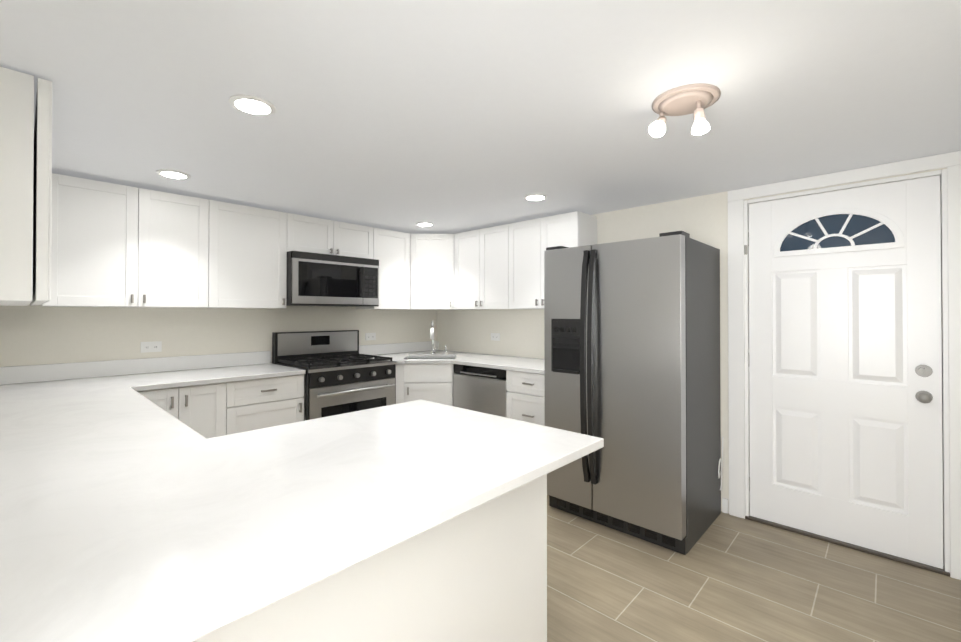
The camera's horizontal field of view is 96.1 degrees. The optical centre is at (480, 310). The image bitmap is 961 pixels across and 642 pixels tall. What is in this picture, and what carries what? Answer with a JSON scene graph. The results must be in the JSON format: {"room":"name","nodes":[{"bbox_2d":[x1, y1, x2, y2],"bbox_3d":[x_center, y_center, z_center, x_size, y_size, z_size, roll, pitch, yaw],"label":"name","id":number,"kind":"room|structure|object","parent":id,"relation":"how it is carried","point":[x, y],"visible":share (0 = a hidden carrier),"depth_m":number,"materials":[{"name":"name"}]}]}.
{"room":"kitchen","nodes":[
{"label":"kitchen","id":0,"kind":"room"},
{"bbox_2d":[0,304,436,366],"bbox_3d":[-1.704,0.279,3.635,0.100,2.130,3.640,0,-1,43],"label":"wall","id":1,"kind":"structure","parent":0,"point":[34,335],"depth_m":3.05,"materials":[{"name":"paint"}]},
{"bbox_2d":[41,173,220,307],"bbox_3d":[-2.222,-0.392,2.787,0.307,0.740,0.856,0,-1,43],"label":"upper cabinet","id":2,"kind":"object","parent":1,"relation":"attached to","point":[115,245],"depth_m":2.65,"materials":[{"name":"white wood"}]},
{"bbox_2d":[141,341,161,352],"bbox_3d":[-2.260,0.249,2.963,0.008,0.072,0.116,0,-1,43],"label":"electrical outlet","id":3,"kind":"object","parent":1,"relation":"attached to","point":[155,346],"visible":1,"depth_m":2.96,"materials":[{"name":"white plastic"}]},
{"bbox_2d":[221,202,288,308],"bbox_3d":[-1.809,-0.389,3.227,0.307,0.740,0.586,0,-1,43],"label":"upper cabinet","id":4,"kind":"object","parent":1,"relation":"attached to","point":[254,241],"depth_m":3.17,"materials":[{"name":"white wood"}]},
{"bbox_2d":[289,213,372,258],"bbox_3d":[-1.343,-0.605,3.725,0.307,0.300,0.774,0,-1,43],"label":"upper cabinet","id":5,"kind":"object","parent":1,"relation":"attached to","point":[306,233],"depth_m":3.59,"materials":[{"name":"white wood"}]},
{"bbox_2d":[286,251,378,306],"bbox_3d":[-1.293,-0.247,3.675,0.444,0.412,0.766,0,-1,43],"label":"microwave","id":6,"kind":"object","parent":5,"relation":"attached to","point":[316,279],"visible":0.98,"depth_m":3.51,"materials":[{"name":"silver metal"}]},
{"bbox_2d":[365,333,375,339],"bbox_3d":[-1.075,0.253,4.224,0.008,0.072,0.116,0,-1,43],"label":"electrical outlet","id":7,"kind":"object","parent":1,"relation":"attached to","point":[370,336],"visible":1,"depth_m":4.22,"materials":[{"name":"white plastic"}]},
{"bbox_2d":[356,228,416,309],"bbox_3d":[-0.905,-0.382,4.156,0.354,0.740,0.458,0,-1,43],"label":"upper cabinet","id":8,"kind":"object","parent":1,"relation":"attached to","point":[391,248],"depth_m":4.06,"materials":[{"name":"white wood"}]},
{"bbox_2d":[409,233,458,309],"bbox_3d":[-0.499,-0.380,4.403,0.608,0.740,0.670,0,-1,43],"label":"upper cabinet","id":9,"kind":"object","parent":1,"relation":"attached to","point":[431,256],"depth_m":4.21,"materials":[{"name":"white wood"}]},
{"bbox_2d":[0,0,960,233],"bbox_3d":[-0.611,-0.825,1.835,4.170,0.050,4.780,0,-1,43],"label":"ceiling","id":10,"kind":"structure","parent":0,"point":[447,116],"depth_m":1.61,"materials":[{"name":"paint"}]},
{"bbox_2d":[156,169,190,178],"bbox_3d":[-1.782,-0.790,2.509,0.164,0.008,0.164,0,-1,43],"label":"recessed light","id":11,"kind":"object","parent":10,"relation":"in","point":[175,174],"visible":1,"depth_m":2.49,"materials":[{"name":"white plastic"}]},
{"bbox_2d":[229,94,275,115],"bbox_3d":[-0.886,-0.796,1.681,0.164,0.008,0.164,0,-1,43],"label":"recessed light","id":12,"kind":"object","parent":10,"relation":"in","point":[252,105],"visible":1,"depth_m":1.67,"materials":[{"name":"white plastic"}]},
{"bbox_2d":[416,222,433,225],"bbox_3d":[-0.502,-0.780,3.900,0.164,0.008,0.164,0,-1,43],"label":"recessed light","id":13,"kind":"object","parent":10,"relation":"in","point":[425,224],"visible":0.92,"depth_m":3.89,"materials":[{"name":"white plastic"}]},
{"bbox_2d":[524,194,546,200],"bbox_3d":[0.382,-0.786,3.001,0.164,0.008,0.164,0,-1,43],"label":"recessed light","id":14,"kind":"object","parent":10,"relation":"in","point":[533,197],"visible":1,"depth_m":2.98,"materials":[{"name":"white plastic"}]},
{"bbox_2d":[649,83,720,136],"bbox_3d":[0.778,-0.729,1.641,0.236,0.144,0.236,0,-1,43],"label":"spotlight fixture","id":15,"kind":"object","parent":10,"relation":"attached to","point":[696,99],"visible":1,"depth_m":1.60,"materials":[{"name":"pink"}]},
{"bbox_2d":[437,154,946,512],"bbox_3d":[1.027,0.278,3.498,4.070,2.130,0.100,0,-1,43],"label":"wall","id":16,"kind":"structure","parent":0,"point":[703,219],"depth_m":3.30,"materials":[{"name":"paint"}]},
{"bbox_2d":[454,223,513,309],"bbox_3d":[0.119,-0.383,4.073,0.741,0.740,0.306,0,-1,43],"label":"upper cabinet","id":17,"kind":"object","parent":16,"relation":"attached to","point":[499,267],"depth_m":3.94,"materials":[{"name":"white wood"}]},
{"bbox_2d":[491,333,499,340],"bbox_3d":[0.146,0.259,4.250,0.116,0.072,0.008,0,-1,43],"label":"electrical outlet","id":18,"kind":"object","parent":16,"relation":"attached to","point":[495,336],"visible":1,"depth_m":4.25,"materials":[{"name":"white plastic"}]},
{"bbox_2d":[514,211,596,308],"bbox_3d":[0.574,-0.386,3.645,0.742,0.740,0.306,0,-1,43],"label":"upper cabinet","id":19,"kind":"object","parent":16,"relation":"attached to","point":[532,237],"depth_m":3.53,"materials":[{"name":"white wood"}]},
{"bbox_2d":[744,175,942,568],"bbox_3d":[2.031,0.319,2.494,0.872,2.024,0.119,0,-1,43],"label":"entry door","id":20,"kind":"structure","parent":16,"relation":"in","point":[845,355],"depth_m":2.45,"materials":[{"name":"white wood"}]},
{"bbox_2d":[728,151,960,579],"bbox_3d":[2.050,0.273,2.525,1.045,2.126,0.117,0,-1,43],"label":"door frame","id":21,"kind":"structure","parent":16,"relation":"attached to","point":[738,349],"depth_m":2.35,"materials":[{"name":"white wood"}]},
{"bbox_2d":[547,495,960,641],"bbox_3d":[-0.406,1.357,2.037,4.170,0.050,5.380,0,-1,43],"label":"floor","id":22,"kind":"structure","parent":0,"point":[728,578],"depth_m":2.06,"materials":[{"name":"tile"}]},
{"bbox_2d":[137,374,303,438],"bbox_3d":[-1.834,0.897,2.944,0.645,0.884,1.018,0,-1,43],"label":"base cabinet","id":23,"kind":"object","parent":22,"relation":"on","point":[206,411],"visible":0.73,"depth_m":2.78,"materials":[{"name":"white wood"}]},
{"bbox_2d":[191,544,398,641],"bbox_3d":[-0.766,0.882,0.981,0.680,0.884,0.856,0,-1,43],"label":"base cabinet","id":24,"kind":"object","parent":22,"relation":"on","point":[359,602],"depth_m":0.94,"materials":[{"name":"white wood"}]},
{"bbox_2d":[272,330,396,420],"bbox_3d":[-1.187,0.761,3.568,0.702,1.165,0.764,0,-1,43],"label":"stove","id":25,"kind":"object","parent":22,"relation":"on","point":[342,375],"visible":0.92,"depth_m":3.47,"materials":[{"name":"silver metal"}]},
{"bbox_2d":[396,364,453,405],"bbox_3d":[-0.506,0.906,4.160,0.916,0.884,1.021,0,-1,43],"label":"base cabinet","id":26,"kind":"object","parent":22,"relation":"on","point":[430,382],"visible":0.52,"depth_m":3.77,"materials":[{"name":"white wood"}]},
{"bbox_2d":[359,341,544,373],"bbox_3d":[-0.120,0.484,3.803,1.979,0.306,1.020,0,-1,43],"label":"countertop","id":27,"kind":"structure","parent":26,"relation":"on","point":[411,353],"depth_m":4.00,"materials":[{"name":"stone"}]},
{"bbox_2d":[408,358,455,358],"bbox_3d":[-0.465,0.551,4.043,0.633,0.175,0.633,0,-1,43],"label":"sink","id":28,"kind":"object","parent":27,"relation":"in","point":[408,358],"depth_m":4.23,"materials":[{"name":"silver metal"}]},
{"bbox_2d":[430,321,447,353],"bbox_3d":[-0.444,0.266,4.279,0.166,0.336,0.198,0,-1,43],"label":"faucet","id":29,"kind":"object","parent":27,"relation":"on","point":[433,348],"visible":1,"depth_m":4.28,"materials":[{"name":"silver metal"}]},
{"bbox_2d":[399,500,490,641],"bbox_3d":[-0.375,0.885,1.398,0.680,0.884,0.403,0,-1,43],"label":"base cabinet","id":30,"kind":"object","parent":22,"relation":"on","point":[477,574],"depth_m":1.18,"materials":[{"name":"white wood"}]},
{"bbox_2d":[453,364,506,417],"bbox_3d":[0.179,0.904,3.779,0.606,0.882,0.606,0,-1,43],"label":"dishwasher","id":31,"kind":"object","parent":22,"relation":"on","point":[480,389],"visible":0.31,"depth_m":3.55,"materials":[{"name":"silver metal"}]},
{"bbox_2d":[491,474,546,641],"bbox_3d":[-0.172,0.887,1.614,0.680,0.884,0.427,0,-1,43],"label":"base cabinet","id":32,"kind":"object","parent":22,"relation":"on","point":[519,515],"depth_m":1.41,"materials":[{"name":"white wood"}]},
{"bbox_2d":[506,370,544,425],"bbox_3d":[0.565,0.900,3.413,0.450,0.884,0.645,0,-1,43],"label":"base cabinet","id":33,"kind":"object","parent":22,"relation":"on","point":[525,397],"visible":0.29,"depth_m":3.23,"materials":[{"name":"white wood"}]},
{"bbox_2d":[544,231,720,554],"bbox_3d":[0.984,0.455,2.860,0.882,1.767,0.828,0,-1,43],"label":"fridge","id":34,"kind":"object","parent":22,"relation":"on","point":[632,351],"visible":0.98,"depth_m":2.55,"materials":[{"name":"silver metal"}]},
{"bbox_2d":[718,437,723,489],"bbox_3d":[1.574,1.004,2.827,0.008,0.334,0.106,0,-1,43],"label":"power cord","id":35,"kind":"object","parent":34,"relation":"attached to","point":[719,471],"visible":1,"depth_m":2.83,"materials":[{"name":"white plastic"}]},
{"bbox_3d":[-1.864,0.888,1.848,2.102,0.884,0.617,0,-1,43],"label":"base cabinet","id":36,"kind":"object","parent":22,"relation":"on","visible":0},
{"bbox_2d":[0,351,603,641],"bbox_3d":[-1.184,0.382,1.911,3.013,0.129,1.636,0,-1,43],"label":"countertop","id":37,"kind":"structure","parent":36,"relation":"on","point":[129,512],"depth_m":0.99,"materials":[{"name":"stone"}]},
{"bbox_3d":[-1.823,0.256,0.536,3.970,2.130,1.240,0,-1,43],"label":"wall","id":38,"kind":"structure","parent":0,"visible":0},
{"bbox_2d":[0,67,51,305],"bbox_3d":[-1.756,-0.412,1.542,0.484,0.760,0.304,0,-1,43],"label":"upper cabinet","id":39,"kind":"object","parent":38,"relation":"attached to","point":[25,197],"visible":1,"depth_m":1.43,"materials":[{"name":"white wood"}]},
{"bbox_3d":[0.838,0.255,0.397,0.100,2.130,4.680,0,-1,43],"label":"wall","id":40,"kind":"structure","parent":0,"visible":0},
{"bbox_2d":[722,498,727,513],"bbox_3d":[0.440,1.275,0.832,1.087,0.095,4.580,0,-1,43],"label":"baseboard","id":41,"kind":"structure","parent":40,"relation":"attached to","point":[724,505],"depth_m":2.85,"materials":[{"name":"white wood"}]}
]}

